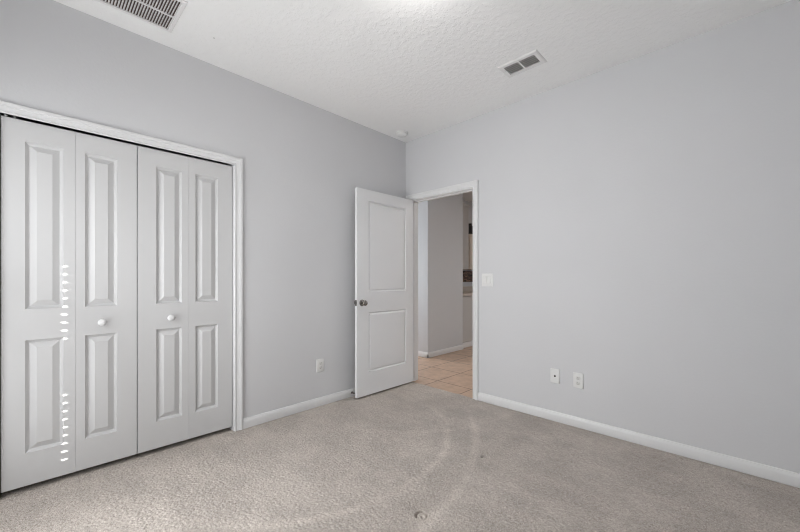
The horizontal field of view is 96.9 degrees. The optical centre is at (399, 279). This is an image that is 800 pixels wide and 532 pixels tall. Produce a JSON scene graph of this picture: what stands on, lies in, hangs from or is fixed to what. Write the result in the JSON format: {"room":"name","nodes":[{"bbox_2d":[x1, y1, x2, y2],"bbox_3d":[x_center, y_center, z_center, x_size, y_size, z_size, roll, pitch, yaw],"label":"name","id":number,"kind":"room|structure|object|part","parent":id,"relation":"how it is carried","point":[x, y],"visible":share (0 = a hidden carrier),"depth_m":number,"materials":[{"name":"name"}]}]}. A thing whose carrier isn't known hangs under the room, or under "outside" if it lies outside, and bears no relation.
{"room":"empty bedroom","nodes":[
{"label":"empty bedroom","id":0,"kind":"room"},
{"bbox_2d":[1,113,227,164],"bbox_3d":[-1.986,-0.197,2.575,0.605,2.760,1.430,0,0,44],"label":"door track","id":1,"kind":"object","parent":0,"point":[2,114],"depth_m":2.73,"materials":[{"name":"black metal"}]},
{"bbox_2d":[0,0,405,417],"bbox_3d":[-1.191,-0.207,2.877,0.115,2.740,3.715,0,0,44],"label":"wall","id":2,"kind":"structure","parent":0,"point":[304,163],"depth_m":2.86,"materials":[{"name":"grey paint"}]},
{"bbox_2d":[1,114,136,492],"bbox_3d":[-1.906,0.126,2.082,0.074,2.010,0.585,0,0,44],"label":"bifold closet door","id":3,"kind":"structure","parent":2,"relation":"in","point":[69,198],"depth_m":2.05,"materials":[{"name":"white paint"}]},
{"bbox_3d":[-2.022,0.132,1.991,0.034,1.999,0.292,0,0,44],"label":"door","id":4,"kind":"part","parent":3,"relation":"part of","materials":[{"name":"white paint"}]},
{"bbox_3d":[-2.003,-0.295,1.999,0.018,0.919,0.152,0,0,44],"label":"raised panel","id":5,"kind":"part","parent":3,"relation":"part of","materials":[{"name":"white paint"}]},
{"bbox_3d":[-2.003,0.644,1.999,0.018,0.619,0.152,0,0,44],"label":"raised panel","id":6,"kind":"part","parent":3,"relation":"part of","materials":[{"name":"white paint"}]},
{"bbox_3d":[-1.833,-0.295,2.175,0.018,0.919,0.152,0,0,44],"label":"raised panel","id":7,"kind":"part","parent":3,"relation":"part of","materials":[{"name":"white paint"}]},
{"bbox_3d":[-1.833,0.644,2.175,0.018,0.619,0.152,0,0,44],"label":"raised panel","id":8,"kind":"part","parent":3,"relation":"part of","materials":[{"name":"white paint"}]},
{"bbox_3d":[-1.812,0.261,2.155,0.040,0.041,0.041,0,0,44],"label":"knob","id":9,"kind":"part","parent":3,"relation":"part of","materials":[{"name":"white paint"}]},
{"bbox_3d":[-1.818,0.132,2.201,0.034,1.999,0.292,0,0,44],"label":"door","id":10,"kind":"part","parent":3,"relation":"part of","materials":[{"name":"white paint"}]},
{"bbox_2d":[0,101,242,492],"bbox_3d":[-1.720,0.114,2.317,0.134,2.098,1.314,0,0,44],"label":"door frame","id":11,"kind":"structure","parent":2,"relation":"attached to","point":[5,107],"depth_m":2.71,"materials":[{"name":"white paint"}]},
{"bbox_2d":[137,146,231,452],"bbox_3d":[-1.494,0.132,2.507,0.074,1.999,0.589,0,0,44],"label":"bifold closet door","id":12,"kind":"structure","parent":2,"relation":"in","point":[184,203],"depth_m":2.48,"materials":[{"name":"white paint"}]},
{"bbox_3d":[-1.610,0.132,2.415,0.034,1.999,0.294,0,0,44],"label":"door","id":13,"kind":"part","parent":12,"relation":"part of","materials":[{"name":"white paint"}]},
{"bbox_3d":[-1.584,-0.295,2.431,0.018,0.919,0.152,0,0,44],"label":"raised panel","id":14,"kind":"part","parent":12,"relation":"part of","materials":[{"name":"white paint"}]},
{"bbox_3d":[-1.584,0.644,2.431,0.018,0.619,0.152,0,0,44],"label":"raised panel","id":15,"kind":"part","parent":12,"relation":"part of","materials":[{"name":"white paint"}]},
{"bbox_3d":[-1.561,0.261,2.413,0.040,0.041,0.041,0,0,44],"label":"knob","id":16,"kind":"part","parent":12,"relation":"part of","materials":[{"name":"white paint"}]},
{"bbox_3d":[-1.419,-0.295,2.600,0.018,0.919,0.152,0,0,44],"label":"raised panel","id":17,"kind":"part","parent":12,"relation":"part of","materials":[{"name":"white paint"}]},
{"bbox_3d":[-1.419,0.644,2.600,0.018,0.619,0.152,0,0,44],"label":"raised panel","id":18,"kind":"part","parent":12,"relation":"part of","materials":[{"name":"white paint"}]},
{"bbox_3d":[-1.405,0.132,2.627,0.034,1.999,0.294,0,0,44],"label":"door","id":19,"kind":"part","parent":12,"relation":"part of","materials":[{"name":"white paint"}]},
{"bbox_2d":[243,388,354,428],"bbox_3d":[-0.576,1.124,3.418,0.014,0.078,1.852,0,0,44],"label":"baseboard","id":20,"kind":"structure","parent":2,"relation":"attached to","point":[265,417],"depth_m":3.07,"materials":[{"name":"white paint"}]},
{"bbox_2d":[316,358,323,371],"bbox_3d":[-0.733,0.791,3.259,0.010,0.118,0.074,0,0,44],"label":"wall outlet","id":21,"kind":"object","parent":2,"relation":"attached to","point":[319,362],"visible":1,"depth_m":3.25,"materials":[{"name":"white plastic"}]},
{"bbox_2d":[0,346,799,531],"bbox_3d":[0.895,1.193,4.082,6.000,0.060,8.050,0,0,44],"label":"floor","id":22,"kind":"structure","parent":0,"point":[411,456],"depth_m":2.03,"materials":[{"name":"beige carpet"}]},
{"bbox_2d":[463,296,472,347],"bbox_3d":[1.276,0.723,6.604,0.625,0.880,1.300,0,0,44],"label":"base cabinet","id":23,"kind":"object","parent":22,"relation":"on","point":[467,300],"visible":0.02,"depth_m":6.09,"materials":[{"name":"grey paint"}]},
{"bbox_2d":[463,291,472,295],"bbox_3d":[1.291,0.261,6.623,0.626,0.040,1.372,0,0,44],"label":"countertop","id":24,"kind":"structure","parent":23,"relation":"on","point":[465,293],"depth_m":6.12,"materials":[{"name":"stone"}]},
{"bbox_2d":[463,286,472,290],"bbox_3d":[1.074,0.192,6.833,0.023,0.096,1.372,0,0,44],"label":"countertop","id":25,"kind":"structure","parent":24,"relation":"on","point":[465,288],"depth_m":7.13,"materials":[{"name":"stone"}]},
{"bbox_2d":[54,0,790,202],"bbox_3d":[0.843,-1.627,4.029,6.000,0.100,8.200,0,0,44],"label":"ceiling","id":26,"kind":"structure","parent":0,"point":[420,68],"depth_m":2.36,"materials":[{"name":"white paint"}]},
{"bbox_2d":[95,0,187,32],"bbox_3d":[-1.542,-1.572,1.923,0.352,0.009,0.600,0,0,44],"label":"ceiling vent","id":27,"kind":"object","parent":26,"relation":"in","point":[163,14],"visible":1,"depth_m":2.07,"materials":[{"name":"white metal"}]},
{"bbox_2d":[395,130,407,137],"bbox_3d":[0.019,-1.557,3.814,0.140,0.039,0.140,0,0,44],"label":"smoke detector","id":28,"kind":"object","parent":26,"relation":"attached to","point":[400,133],"visible":1,"depth_m":3.78,"materials":[{"name":"white plastic"}]},
{"bbox_2d":[497,50,546,77],"bbox_3d":[0.894,-1.568,2.600,0.295,0.018,0.187,0,0,44],"label":"ceiling vent","id":29,"kind":"object","parent":26,"relation":"in","point":[532,59],"visible":1,"depth_m":2.59,"materials":[{"name":"white metal"}]},
{"bbox_2d":[418,194,462,352],"bbox_3d":[0.068,-0.207,6.216,1.842,2.740,0.910,0,0,44],"label":"wall","id":30,"kind":"structure","parent":0,"point":[440,220],"depth_m":5.47,"materials":[{"name":"paint"}]},
{"bbox_2d":[418,345,462,357],"bbox_3d":[0.086,1.124,6.189,1.806,0.078,0.924,0,0,44],"label":"baseboard","id":31,"kind":"structure","parent":30,"relation":"attached to","point":[459,347],"depth_m":5.45,"materials":[{"name":"white paint"}]},
{"bbox_2d":[463,200,472,286],"bbox_3d":[1.460,-0.207,7.321,0.100,2.740,2.615,0,0,44],"label":"wall","id":32,"kind":"structure","parent":0,"point":[464,201],"depth_m":7.23,"materials":[{"name":"paint"}]},
{"bbox_2d":[463,203,469,268],"bbox_3d":[0.954,-0.785,6.471,0.354,1.192,0.660,0,0,44],"label":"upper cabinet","id":33,"kind":"object","parent":32,"relation":"attached to","point":[466,207],"visible":0.28,"depth_m":6.51,"materials":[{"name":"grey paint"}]},
{"bbox_2d":[463,234,472,269],"bbox_3d":[1.400,-0.519,6.941,0.340,0.660,0.628,0,0,44],"label":"upper cabinet","id":34,"kind":"object","parent":32,"relation":"attached to","point":[470,235],"visible":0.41,"depth_m":6.66,"materials":[{"name":"beige paint"}]},
{"bbox_2d":[469,223,472,233],"bbox_3d":[1.332,-0.954,6.759,0.150,0.210,0.150,0,0,44],"label":"vase","id":35,"kind":"object","parent":34,"relation":"on","point":[470,224],"visible":0.49,"depth_m":6.70,"materials":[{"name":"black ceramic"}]},
{"bbox_3d":[1.506,-0.498,6.838,0.020,0.611,0.612,0,0,44],"label":"cabinet door","id":36,"kind":"part","parent":34,"relation":"part of","materials":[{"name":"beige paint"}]},
{"bbox_2d":[463,271,472,281],"bbox_3d":[1.153,-0.058,6.924,0.012,0.218,1.612,0,0,44],"label":"tile backsplash","id":37,"kind":"structure","parent":32,"relation":"attached to","point":[467,275],"depth_m":7.14,"materials":[{"name":"brown tile"}]},
{"bbox_2d":[406,0,799,472],"bbox_3d":[1.295,-0.207,2.973,3.320,2.740,0.115,0,0,44],"label":"wall","id":38,"kind":"structure","parent":0,"point":[639,217],"depth_m":2.43,"materials":[{"name":"grey paint"}]},
{"bbox_2d":[354,187,413,397],"bbox_3d":[-0.141,0.129,3.712,0.163,2.032,0.832,0,0,44],"label":"door","id":39,"kind":"structure","parent":38,"relation":"in","point":[384,223],"depth_m":3.65,"materials":[{"name":"white paint"}]},
{"bbox_3d":[-0.348,0.229,3.428,0.064,0.065,0.065,0,0,44],"label":"knob","id":40,"kind":"part","parent":39,"relation":"part of","materials":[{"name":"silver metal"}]},
{"bbox_3d":[-0.127,-0.327,3.710,0.012,0.904,0.542,0,0,44],"label":"raised panel","id":41,"kind":"part","parent":39,"relation":"part of","materials":[{"name":"white paint"}]},
{"bbox_3d":[-0.127,0.624,3.710,0.012,0.595,0.542,0,0,44],"label":"raised panel","id":42,"kind":"part","parent":39,"relation":"part of","materials":[{"name":"white paint"}]},
{"bbox_2d":[406,180,478,399],"bbox_3d":[0.451,0.103,3.778,0.945,2.120,0.134,0,0,44],"label":"door frame","id":43,"kind":"structure","parent":38,"relation":"attached to","point":[474,184],"depth_m":3.46,"materials":[{"name":"white paint"}]},
{"bbox_2d":[482,273,492,286],"bbox_3d":[0.822,0.006,3.344,0.118,0.122,0.013,0,0,44],"label":"light switch","id":44,"kind":"object","parent":38,"relation":"attached to","point":[487,279],"visible":1,"depth_m":3.33,"materials":[{"name":"white plastic"}]},
{"bbox_2d":[550,368,559,383],"bbox_3d":[1.270,0.793,2.907,0.074,0.118,0.015,0,0,44],"label":"cable plate","id":45,"kind":"object","parent":38,"relation":"attached to","point":[554,373],"visible":1,"depth_m":2.90,"materials":[{"name":"white plastic"}]},
{"bbox_2d":[573,372,583,388],"bbox_3d":[1.400,0.795,2.784,0.074,0.118,0.010,0,0,44],"label":"wall outlet","id":46,"kind":"object","parent":38,"relation":"attached to","point":[578,378],"visible":1,"depth_m":2.78,"materials":[{"name":"white plastic"}]},
{"bbox_2d":[478,392,799,487],"bbox_3d":[1.592,1.124,2.596,2.341,0.078,0.014,0,0,44],"label":"baseboard","id":47,"kind":"structure","parent":38,"relation":"attached to","point":[760,470],"depth_m":2.42,"materials":[{"name":"white paint"}]}
]}

